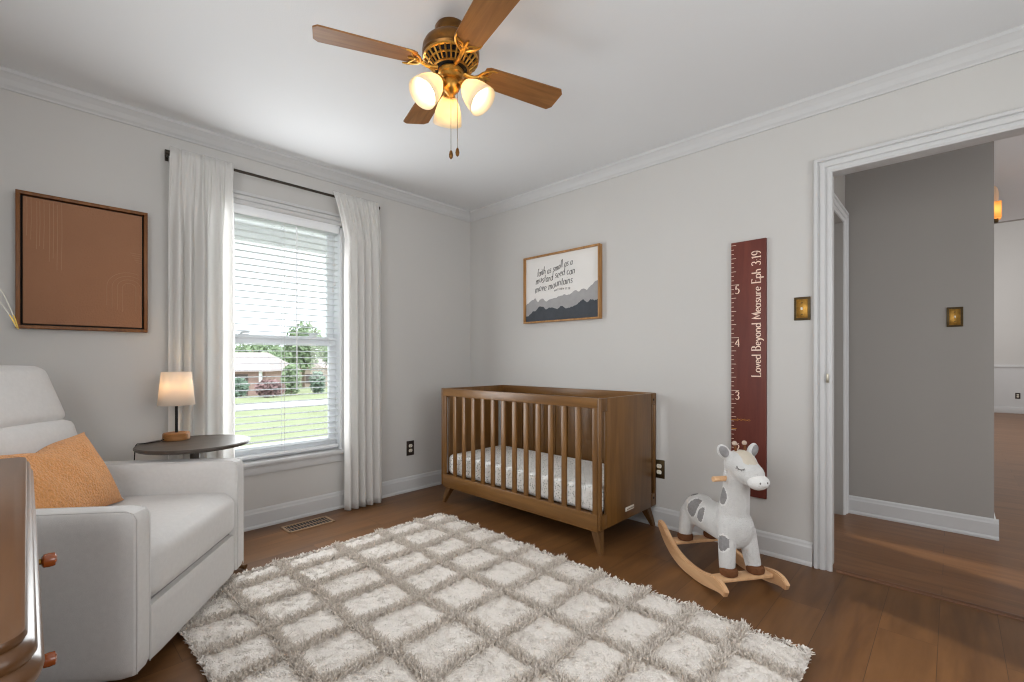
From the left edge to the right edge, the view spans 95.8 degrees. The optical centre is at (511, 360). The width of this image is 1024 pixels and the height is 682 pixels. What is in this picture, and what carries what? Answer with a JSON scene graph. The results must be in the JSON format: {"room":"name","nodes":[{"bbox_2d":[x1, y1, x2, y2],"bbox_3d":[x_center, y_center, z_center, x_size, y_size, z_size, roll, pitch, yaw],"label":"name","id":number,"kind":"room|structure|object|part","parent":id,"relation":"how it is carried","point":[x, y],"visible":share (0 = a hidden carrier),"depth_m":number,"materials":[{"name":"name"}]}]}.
{"room":"bedroom","nodes":[
{"label":"bedroom","id":0,"kind":"room"},
{"bbox_2d":[0,66,469,510],"bbox_3d":[-1.681,-0.140,3.432,0.800,2.440,9.000,0,0,44],"label":"wall","id":1,"kind":"structure","parent":0,"point":[105,383],"depth_m":2.63,"materials":[{"name":"paint"}]},
{"bbox_2d":[15,189,147,332],"bbox_3d":[-2.187,-0.480,2.375,0.045,0.656,0.496,0,0,44],"label":"framed canvas","id":2,"kind":"object","parent":1,"relation":"attached to","point":[80,265],"visible":0.99,"depth_m":2.34,"materials":[{"name":"brown fabric"}]},
{"bbox_2d":[164,149,379,209],"bbox_3d":[-1.492,-1.156,3.066,0.098,0.044,1.328,0,0,44],"label":"curtain rod","id":3,"kind":"object","parent":1,"relation":"attached to","point":[166,152],"visible":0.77,"depth_m":2.96,"materials":[{"name":"brown metal"}]},
{"bbox_2d":[168,146,234,458],"bbox_3d":[-1.791,-0.057,2.688,0.076,2.258,0.334,0,0,44],"label":"curtain","id":4,"kind":"object","parent":3,"relation":"hanging from","point":[201,302],"visible":0.71,"depth_m":2.67,"materials":[{"name":"white fabric"}]},
{"bbox_3d":[-1.461,-1.156,3.046,0.016,0.016,1.285,0,0,44],"label":"rod","id":5,"kind":"part","parent":3,"relation":"part of","materials":[{"name":"brown metal"}]},
{"bbox_2d":[333,191,381,509],"bbox_3d":[-1.117,-0.057,3.377,0.061,2.259,0.390,0,0,44],"label":"curtain","id":6,"kind":"object","parent":3,"relation":"hanging from","point":[360,218],"visible":1,"depth_m":3.39,"materials":[{"name":"white fabric"}]},
{"bbox_2d":[234,206,338,459],"bbox_3d":[-1.540,-0.166,3.118,0.072,1.598,0.764,0,0,44],"label":"window blind","id":7,"kind":"object","parent":1,"relation":"attached to","point":[258,215],"visible":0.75,"depth_m":3.11,"materials":[{"name":"white plastic"}]},
{"bbox_3d":[-1.547,-0.150,3.124,0.052,1.540,0.002,0,0,44],"label":"ladder cord","id":8,"kind":"part","parent":7,"relation":"part of","materials":[{"name":"white fabric"}]},
{"bbox_3d":[-1.542,-0.943,3.120,0.052,0.044,0.764,0,0,44],"label":"head rail","id":9,"kind":"part","parent":7,"relation":"part of","materials":[{"name":"white plastic"}]},
{"bbox_3d":[-1.548,0.622,3.125,0.048,0.023,0.760,0,0,44],"label":"rail","id":10,"kind":"part","parent":7,"relation":"part of","materials":[{"name":"white plastic"}]},
{"bbox_3d":[-1.288,-0.695,3.342,0.015,0.410,0.028,0,0,44],"label":"lift cord","id":11,"kind":"part","parent":7,"relation":"part of","materials":[{"name":"white fabric"}]},
{"bbox_2d":[233,189,344,460],"bbox_3d":[-1.566,-0.205,3.143,0.164,1.710,0.960,0,0,44],"label":"window","id":12,"kind":"structure","parent":1,"relation":"attached to","point":[336,345],"depth_m":3.39,"materials":[{"name":"white plastic"}]},
{"bbox_3d":[-1.606,-0.542,3.181,0.030,0.845,0.770,0,0,44],"label":"sash","id":13,"kind":"part","parent":12,"relation":"part of","materials":[{"name":"white plastic"}]},
{"bbox_3d":[-1.582,0.233,3.158,0.030,0.795,0.770,0,0,44],"label":"sash","id":14,"kind":"part","parent":12,"relation":"part of","materials":[{"name":"white plastic"}]},
{"bbox_2d":[244,468,447,531],"bbox_3d":[-1.600,1.018,3.009,0.020,0.124,3.540,0,0,44],"label":"baseboard","id":15,"kind":"structure","parent":1,"relation":"attached to","point":[262,517],"depth_m":3.25,"materials":[{"name":"white paint"}]},
{"bbox_2d":[407,440,413,455],"bbox_3d":[-0.838,0.725,3.817,0.009,0.120,0.072,0,0,44],"label":"wall outlet","id":16,"kind":"object","parent":1,"relation":"attached to","point":[410,444],"visible":1,"depth_m":3.81,"materials":[{"name":"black plastic"}]},
{"bbox_2d":[0,0,1023,221],"bbox_3d":[2.545,-1.400,1.548,8.360,0.080,7.440,0,0,44],"label":"ceiling","id":17,"kind":"structure","parent":0,"point":[634,77],"depth_m":2.15,"materials":[{"name":"paint"}]},
{"bbox_2d":[312,0,561,158],"bbox_3d":[-0.243,-1.087,1.908,0.841,0.544,0.798,0,0,19],"label":"ceiling fan","id":18,"kind":"object","parent":17,"relation":"hanging from","point":[451,49],"visible":1,"depth_m":1.83,"materials":[{"name":"brown wood"}]},
{"bbox_3d":[-0.556,-1.203,1.767,0.378,0.006,0.130,0,11,-22],"label":"blade","id":19,"kind":"part","parent":18,"relation":"part of","materials":[{"name":"brown wood"}]},
{"bbox_3d":[-0.404,-1.203,2.183,0.130,0.006,0.378,-12,6,-27],"label":"blade","id":20,"kind":"part","parent":18,"relation":"part of","materials":[{"name":"brown wood"}]},
{"bbox_3d":[-0.333,-1.063,1.811,0.124,0.140,0.138,0,0,44],"label":"lamp shade","id":21,"kind":"part","parent":18,"relation":"part of","materials":[{"name":"white glass"}]},
{"bbox_3d":[-0.318,-1.083,1.825,0.054,0.078,0.074,0,0,44],"label":"bulb","id":22,"kind":"part","parent":18,"relation":"part of","materials":[{"name":"white glass"}]},
{"bbox_3d":[-0.275,-1.063,2.009,0.134,0.140,0.127,0,0,44],"label":"lamp shade","id":23,"kind":"part","parent":18,"relation":"part of","materials":[{"name":"white glass"}]},
{"bbox_3d":[-0.247,-0.963,1.875,0.017,0.295,0.017,0,0,44],"label":"pull chain","id":24,"kind":"part","parent":18,"relation":"part of","materials":[{"name":"gold metal"}]},
{"bbox_3d":[-0.224,-0.973,1.897,0.017,0.275,0.017,0,0,44],"label":"pull chain","id":25,"kind":"part","parent":18,"relation":"part of","materials":[{"name":"gold metal"}]},
{"bbox_3d":[-0.190,-1.117,1.877,0.062,0.048,0.052,0,0,44],"label":"light arm","id":26,"kind":"part","parent":18,"relation":"part of","materials":[{"name":"gold metal"}]},
{"bbox_3d":[-0.155,-1.083,1.867,0.070,0.078,0.054,0,0,44],"label":"bulb","id":27,"kind":"part","parent":18,"relation":"part of","materials":[{"name":"white glass"}]},
{"bbox_3d":[-0.132,-1.063,1.861,0.134,0.140,0.126,0,0,44],"label":"lamp shade","id":28,"kind":"part","parent":18,"relation":"part of","materials":[{"name":"white glass"}]},
{"bbox_3d":[-0.087,-1.203,1.602,0.130,0.006,0.378,13,-6,-29],"label":"blade","id":29,"kind":"part","parent":18,"relation":"part of","materials":[{"name":"brown wood"}]},
{"bbox_3d":[0.041,-1.203,2.050,0.378,0.006,0.130,0,-11,-29],"label":"blade","id":30,"kind":"part","parent":18,"relation":"part of","materials":[{"name":"brown wood"}]},
{"bbox_2d":[106,412,1023,681],"bbox_3d":[5.164,1.110,4.218,8.250,0.060,14.820,0,0,44],"label":"floor","id":31,"kind":"structure","parent":0,"point":[857,629],"depth_m":2.29,"materials":[{"name":"brown wood"}]},
{"bbox_2d":[0,457,56,681],"bbox_3d":[-1.050,0.672,0.701,1.236,0.816,0.517,0,0,44],"label":"dresser","id":32,"kind":"object","parent":31,"relation":"on","point":[23,658],"visible":1,"depth_m":0.59,"materials":[{"name":"brown wood"}]},
{"bbox_2d":[0,289,18,329],"bbox_3d":[-1.364,0.016,1.100,0.124,0.496,0.388,0,0,-24],"label":"vase","id":33,"kind":"object","parent":32,"relation":"on","point":[15,321],"visible":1,"depth_m":1.29,"materials":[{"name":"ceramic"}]},
{"bbox_3d":[-1.373,-0.045,1.132,0.050,0.320,0.327,0,0,-14],"label":"dried stem","id":34,"kind":"part","parent":33,"relation":"part of","materials":[{"name":"yellow plant"}]},
{"bbox_3d":[-0.912,0.389,0.890,0.027,0.027,0.053,0,0,44],"label":"knob","id":35,"kind":"part","parent":32,"relation":"part of","materials":[{"name":"brown wood"}]},
{"bbox_3d":[-0.912,0.583,0.890,0.027,0.027,0.053,0,0,44],"label":"knob","id":36,"kind":"part","parent":32,"relation":"part of","materials":[{"name":"brown wood"}]},
{"bbox_2d":[0,365,243,681],"bbox_3d":[-1.724,0.550,1.824,0.941,1.060,0.862,0,0,-9],"label":"armchair","id":37,"kind":"object","parent":31,"relation":"on","point":[128,574],"visible":0.8,"depth_m":1.62,"materials":[{"name":"fabric"}]},
{"bbox_2d":[0,419,76,454],"bbox_3d":[-1.960,0.481,1.796,0.259,0.442,0.635,0,0,-9],"label":"cushion","id":38,"kind":"object","parent":37,"relation":"on","point":[32,435],"depth_m":1.87,"materials":[{"name":"fabric"}]},
{"bbox_2d":[0,432,123,508],"bbox_3d":[-1.722,0.466,1.746,0.200,0.318,0.520,0,0,-11],"label":"lumbar pillow","id":39,"kind":"object","parent":37,"relation":"on","point":[69,472],"visible":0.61,"depth_m":1.75,"materials":[{"name":"orange fabric"}]},
{"bbox_3d":[-1.607,0.755,1.458,0.805,0.547,0.102,0,0,-9],"label":"arm","id":40,"kind":"part","parent":37,"relation":"part of","materials":[{"name":"fabric"}]},
{"bbox_2d":[108,493,233,595],"bbox_3d":[-1.577,0.727,1.848,0.643,0.229,0.668,0,0,-9],"label":"seat cushion","id":41,"kind":"object","parent":37,"relation":"on","point":[189,530],"depth_m":1.86,"materials":[{"name":"fabric"}]},
{"bbox_3d":[-1.728,0.755,2.208,0.805,0.547,0.102,0,0,-9],"label":"arm","id":42,"kind":"part","parent":37,"relation":"part of","materials":[{"name":"fabric"}]},
{"bbox_3d":[-1.640,0.927,1.838,0.741,0.203,0.658,0,0,-9],"label":"footrest panel","id":43,"kind":"part","parent":37,"relation":"part of","materials":[{"name":"fabric"}]},
{"bbox_2d":[133,434,249,569],"bbox_3d":[-1.647,0.752,2.402,0.500,0.654,0.500,0,0,44],"label":"side table","id":44,"kind":"object","parent":31,"relation":"on","point":[198,444],"visible":0.62,"depth_m":2.33,"materials":[{"name":"brown wood"}]},
{"bbox_2d":[134,372,194,459],"bbox_3d":[-1.834,0.554,2.433,0.166,0.982,0.279,0,0,44],"label":"table lamp","id":45,"kind":"object","parent":44,"relation":"on","point":[176,389],"visible":0.99,"depth_m":2.42,"materials":[{"name":"white fabric"}]},
{"bbox_3d":[-1.855,0.728,2.359,0.024,0.634,0.142,0,0,39],"label":"power cord","id":46,"kind":"part","parent":45,"relation":"part of","materials":[{"name":"black rubber"}]},
{"bbox_3d":[-1.795,0.151,2.474,0.166,0.176,0.166,0,0,44],"label":"lamp shade","id":47,"kind":"part","parent":45,"relation":"part of","materials":[{"name":"white fabric"}]},
{"bbox_3d":[-1.505,0.996,2.391,0.268,0.165,0.035,0,0,5],"label":"leg","id":48,"kind":"part","parent":44,"relation":"part of","materials":[{"name":"brown wood"}]},
{"bbox_2d":[280,516,334,532],"bbox_3d":[-1.337,1.077,3.038,0.144,0.006,0.300,0,0,44],"label":"floor vent","id":49,"kind":"object","parent":31,"relation":"in","point":[299,526],"visible":1,"depth_m":3.03,"materials":[{"name":"brown metal"}]},
{"bbox_2d":[286,518,328,530],"bbox_3d":[-1.337,1.078,3.038,0.120,0.002,0.260,0,0,44],"label":"grille","id":50,"kind":"object","parent":49,"relation":"attached to","point":[299,526],"depth_m":3.03,"materials":[{"name":"brown metal"}]},
{"bbox_2d":[178,513,815,681],"bbox_3d":[-0.242,1.058,1.889,2.264,0.038,1.614,0,0,44],"label":"area rug","id":51,"kind":"object","parent":31,"relation":"on","point":[441,598],"visible":0.94,"depth_m":1.87,"materials":[{"name":"beige fabric"}]},
{"bbox_2d":[441,385,655,555],"bbox_3d":[0.203,0.646,3.271,1.421,0.868,0.662,0,0,44],"label":"crib","id":52,"kind":"object","parent":31,"relation":"on","point":[615,429],"visible":0.96,"depth_m":2.95,"materials":[{"name":"brown wood"}]},
{"bbox_3d":[-0.476,1.012,3.524,0.088,0.137,0.076,0,0,44],"label":"leg","id":53,"kind":"part","parent":52,"relation":"part of","materials":[{"name":"brown wood"}]},
{"bbox_3d":[-0.304,0.579,3.754,0.020,0.733,0.662,0,0,44],"label":"panel","id":54,"kind":"part","parent":52,"relation":"part of","materials":[{"name":"brown wood"}]},
{"bbox_3d":[-0.019,0.241,3.040,1.377,0.058,0.020,0,0,44],"label":"rail","id":55,"kind":"part","parent":52,"relation":"part of","materials":[{"name":"brown wood"}]},
{"bbox_3d":[-0.019,0.908,3.040,1.377,0.097,0.020,0,0,44],"label":"rail","id":56,"kind":"part","parent":52,"relation":"part of","materials":[{"name":"brown wood"}]},
{"bbox_2d":[449,445,603,511],"bbox_3d":[0.202,0.793,3.272,1.365,0.150,0.582,0,0,44],"label":"mattress","id":57,"kind":"object","parent":52,"relation":"on","point":[586,466],"visible":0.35,"depth_m":3.10,"materials":[{"name":"white fabric"}]},
{"bbox_3d":[0.423,0.579,3.505,1.377,0.733,0.020,0,0,44],"label":"rail","id":58,"kind":"part","parent":52,"relation":"part of","materials":[{"name":"brown wood"}]},
{"bbox_3d":[0.486,1.012,2.607,0.088,0.137,0.076,0,0,44],"label":"leg","id":59,"kind":"part","parent":52,"relation":"part of","materials":[{"name":"brown wood"}]},
{"bbox_3d":[0.708,0.579,2.791,0.020,0.733,0.662,0,0,44],"label":"panel","id":60,"kind":"part","parent":52,"relation":"part of","materials":[{"name":"brown wood"}]},
{"bbox_3d":[0.880,1.012,3.021,0.088,0.137,0.076,0,0,44],"label":"leg","id":61,"kind":"part","parent":52,"relation":"part of","materials":[{"name":"brown wood"}]},
{"bbox_2d":[658,440,789,596],"bbox_3d":[1.053,0.733,2.363,0.342,0.694,0.609,0,0,-12],"label":"giraffe","id":62,"kind":"object","parent":31,"relation":"on","point":[729,522],"visible":1,"depth_m":2.19,"materials":[{"name":"white and grey plush fabric"},{"name":"pale beech wood"},{"name":"brown fabric"}]},
{"bbox_3d":[1.079,0.570,2.240,0.236,0.026,0.026,0,0,-12],"label":"handle","id":63,"kind":"part","parent":62,"relation":"part of","materials":[{"name":"brown wood"}]},
{"bbox_2d":[836,569,1023,620],"bbox_3d":[1.952,1.075,2.099,0.788,0.010,0.044,0,0,44],"label":"threshold","id":64,"kind":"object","parent":31,"relation":"on","point":[914,590],"depth_m":2.11,"materials":[{"name":"brown wood"}]},
{"bbox_2d":[470,51,1023,565],"bbox_3d":[1.230,-0.140,2.842,4.350,2.440,0.120,0,0,44],"label":"wall","id":65,"kind":"structure","parent":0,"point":[666,231],"depth_m":2.85,"materials":[{"name":"paint"}]},
{"bbox_2d":[523,243,601,323],"bbox_3d":[0.369,-0.565,3.549,0.728,0.534,0.042,0,0,44],"label":"framed print","id":66,"kind":"object","parent":65,"relation":"attached to","point":[565,285],"visible":1,"depth_m":3.53,"materials":[{"name":"white paper"}]},
{"bbox_2d":[656,459,664,478],"bbox_3d":[0.959,0.708,3.011,0.072,0.120,0.009,0,0,44],"label":"wall outlet","id":67,"kind":"object","parent":65,"relation":"attached to","point":[660,464],"visible":1,"depth_m":3.00,"materials":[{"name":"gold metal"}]},
{"bbox_2d":[627,506,812,566],"bbox_3d":[0.589,1.018,3.355,2.714,0.124,0.020,0,0,44],"label":"baseboard","id":68,"kind":"structure","parent":65,"relation":"attached to","point":[786,548],"depth_m":2.55,"materials":[{"name":"white paint"}]},
{"bbox_2d":[731,238,766,498],"bbox_3d":[1.347,0.046,2.634,0.185,1.452,0.019,0,0,44],"label":"ruler","id":69,"kind":"object","parent":65,"relation":"attached to","point":[748,258],"visible":0.98,"depth_m":2.62,"materials":[{"name":"red wood"}]},
{"bbox_2d":[794,296,810,320],"bbox_3d":[1.537,-0.274,2.452,0.076,0.124,0.021,0,0,44],"label":"light switch","id":70,"kind":"object","parent":65,"relation":"attached to","point":[802,305],"visible":1,"depth_m":2.45,"materials":[{"name":"gold metal"}]},
{"bbox_3d":[1.539,-0.274,2.455,0.052,0.100,0.004,0,0,44],"label":"raised panel","id":71,"kind":"part","parent":70,"relation":"part of","materials":[{"name":"gold metal"}]},
{"bbox_2d":[814,107,1023,571],"bbox_3d":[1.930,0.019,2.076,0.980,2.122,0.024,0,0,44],"label":"door frame","id":72,"kind":"structure","parent":65,"relation":"attached to","point":[824,168],"depth_m":2.37,"materials":[{"name":"white paint"}]},
{"bbox_2d":[470,25,1023,221],"bbox_3d":[1.132,-1.320,2.811,4.250,0.080,0.060,0,0,44],"label":"crown molding","id":73,"kind":"structure","parent":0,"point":[1011,41],"depth_m":2.44,"materials":[{"name":"white paint"}]},
{"bbox_2d":[834,175,844,514],"bbox_3d":[1.966,-0.140,2.955,0.120,2.440,1.060,0,0,44],"label":"wall","id":74,"kind":"structure","parent":0,"point":[839,181],"depth_m":3.24,"materials":[{"name":"paint"}]},
{"bbox_2d":[834,193,848,514],"bbox_3d":[2.043,0.019,2.932,0.024,2.122,0.972,0,0,44],"label":"trim","id":75,"kind":"structure","parent":74,"relation":"attached to","point":[842,213],"depth_m":3.23,"materials":[{"name":"white paint"}]},
{"bbox_2d":[845,141,993,518],"bbox_3d":[3.212,-0.140,3.744,0.876,2.440,1.800,0,0,44],"label":"wall","id":76,"kind":"structure","parent":0,"point":[921,230],"depth_m":3.00,"materials":[{"name":"paint"}]},
{"bbox_2d":[849,495,998,540],"bbox_3d":[2.646,1.018,3.026,0.746,0.124,0.020,0,0,44],"label":"baseboard","id":77,"kind":"structure","parent":76,"relation":"attached to","point":[966,524],"depth_m":2.99,"materials":[{"name":"white paint"}]},
{"bbox_2d":[947,307,962,326],"bbox_3d":[2.777,-0.272,2.900,0.076,0.124,0.021,0,0,44],"label":"light switch","id":78,"kind":"object","parent":76,"relation":"attached to","point":[954,314],"visible":1,"depth_m":2.90,"materials":[{"name":"gold metal"}]},
{"bbox_3d":[2.780,-0.272,2.903,0.052,0.100,0.004,0,0,44],"label":"raised panel","id":79,"kind":"part","parent":78,"relation":"part of","materials":[{"name":"gold metal"}]},
{"bbox_2d":[994,186,1001,222],"bbox_3d":[3.486,-1.126,3.345,0.072,0.268,0.100,0,0,44],"label":"wall sconce","id":80,"kind":"object","parent":76,"relation":"attached to","point":[997,204],"visible":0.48,"depth_m":3.31,"materials":[{"name":"glass"}]},
{"bbox_3d":[3.486,-1.199,3.345,0.048,0.122,0.048,0,0,44],"label":"lamp shade","id":81,"kind":"part","parent":80,"relation":"part of","materials":[{"name":"white glass"}]},
{"bbox_2d":[994,220,1023,364],"bbox_3d":[10.884,-1.220,8.810,6.300,4.600,0.120,0,0,44],"label":"wall","id":82,"kind":"structure","parent":0,"point":[1008,236],"depth_m":9.44,"materials":[{"name":"paint"}]},
{"bbox_2d":[994,365,1023,413],"bbox_3d":[10.831,0.588,8.754,6.300,0.985,0.035,0,0,44],"label":"wainscoting","id":83,"kind":"structure","parent":82,"relation":"attached to","point":[1008,379],"depth_m":9.43,"materials":[{"name":"white paint"}]},
{"bbox_2d":[1015,393,1019,398],"bbox_3d":[10.213,0.720,9.339,0.072,0.120,0.009,0,0,44],"label":"wall outlet","id":84,"kind":"object","parent":82,"relation":"attached to","point":[1017,395],"visible":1,"depth_m":9.34,"materials":[{"name":"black plastic"}]},
{"bbox_2d":[994,218,1023,223],"bbox_3d":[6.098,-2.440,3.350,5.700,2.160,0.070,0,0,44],"label":"crown molding","id":85,"kind":"structure","parent":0,"point":[1023,218],"depth_m":4.54,"materials":[{"name":"paint"}]},
{"label":"outside","id":86,"kind":"structure","parent":0,"visible":0},
{"bbox_2d":[235,386,327,445],"bbox_3d":[-24.225,2.917,33.876,75.000,2.775,90.000,0,0,44],"label":"lawn","id":87,"kind":"structure","parent":86,"point":[303,390],"depth_m":15.80,"materials":[{"name":"green plant"}]},
{"bbox_2d":[235,378,250,396],"bbox_3d":[-21.195,2.099,35.887,1.639,1.729,1.680,0,0,44],"label":"shrub","id":88,"kind":"object","parent":87,"relation":"on","point":[237,380],"visible":0.68,"depth_m":35.63,"materials":[{"name":"green plant"}]},
{"bbox_2d":[245,343,280,358],"bbox_3d":[-37.455,0.663,70.180,5.481,7.287,5.844,0,0,44],"label":"tree","id":89,"kind":"object","parent":87,"relation":"on","point":[274,349],"visible":0.13,"depth_m":69.92,"materials":[{"name":"green plant"}]},
{"bbox_2d":[235,352,298,395],"bbox_3d":[-26.335,1.437,42.000,11.200,4.300,8.400,0,0,-8],"label":"house","id":90,"kind":"structure","parent":87,"relation":"on","point":[276,368],"depth_m":39.97,"materials":[{"name":"brick"}]},
{"bbox_3d":[-21.107,2.207,38.840,0.220,2.560,0.220,0,0,-8],"label":"porch post","id":91,"kind":"part","parent":90,"relation":"part of","materials":[{"name":"white plastic"}]},
{"bbox_2d":[254,379,285,397],"bbox_3d":[-17.895,2.094,34.197,2.095,1.494,1.545,0,0,-19],"label":"shrub","id":92,"kind":"object","parent":87,"relation":"on","point":[270,385],"visible":0.82,"depth_m":33.85,"materials":[{"name":"red plant"}]},
{"bbox_2d":[280,364,302,395],"bbox_3d":[-17.714,1.555,37.132,1.329,2.664,1.768,0,0,44],"label":"shrub","id":93,"kind":"object","parent":87,"relation":"on","point":[292,373],"visible":0.73,"depth_m":36.83,"materials":[{"name":"green plant"}]},
{"bbox_2d":[282,321,321,387],"bbox_3d":[-27.840,-0.802,61.602,4.927,9.296,5.371,0,0,44],"label":"tree","id":94,"kind":"object","parent":87,"relation":"on","point":[304,362],"visible":0.51,"depth_m":60.85,"materials":[{"name":"green plant"}]},
{"bbox_2d":[299,359,327,386],"bbox_3d":[-30.512,2.115,72.000,4.000,4.700,6.600,0,0,-8],"label":"house","id":95,"kind":"structure","parent":87,"relation":"on","point":[317,366],"depth_m":69.07,"materials":[{"name":"beige"}]},
{"bbox_2d":[309,371,325,392],"bbox_3d":[-16.314,1.848,38.965,1.330,2.109,1.520,0,0,44],"label":"shrub","id":96,"kind":"object","parent":87,"relation":"on","point":[312,378],"visible":0.85,"depth_m":38.70,"materials":[{"name":"green plant"}]},
{"bbox_2d":[319,346,327,366],"bbox_3d":[-20.415,0.093,55.922,5.181,6.791,5.337,0,0,44],"label":"tree","id":97,"kind":"object","parent":87,"relation":"on","point":[324,348],"visible":0.04,"depth_m":54.85,"materials":[{"name":"green plant"}]},
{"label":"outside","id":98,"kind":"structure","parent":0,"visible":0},
{"bbox_2d":[235,343,257,351],"bbox_3d":[-53.418,0.489,92.064,6.219,9.613,7.613,0,0,44],"label":"tree","id":99,"kind":"object","parent":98,"point":[238,347],"visible":0.07,"depth_m":90.70,"materials":[{"name":"green plant"}]},
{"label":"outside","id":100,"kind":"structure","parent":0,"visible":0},
{"bbox_2d":[274,345,291,362],"bbox_3d":[-48.701,0.662,98.946,6.594,9.360,7.015,0,0,44],"label":"tree","id":101,"kind":"object","parent":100,"point":[274,345],"visible":0.06,"depth_m":97.69,"materials":[{"name":"green plant"}]},
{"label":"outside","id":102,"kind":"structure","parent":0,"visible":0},
{"bbox_2d":[235,436,327,448],"bbox_3d":[-2.022,1.799,12.732,0.800,0.110,50.000,0,0,44],"label":"path concrete","id":103,"kind":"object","parent":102,"point":[295,440],"depth_m":9.95,"materials":[{"name":"white concrete"}]},
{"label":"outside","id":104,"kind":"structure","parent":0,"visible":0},
{"bbox_2d":[235,399,327,410],"bbox_3d":[-13.065,2.363,23.248,5.500,0.284,90.000,0,0,44],"label":"street","id":105,"kind":"structure","parent":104,"point":[324,401],"depth_m":24.10,"materials":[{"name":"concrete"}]}
]}

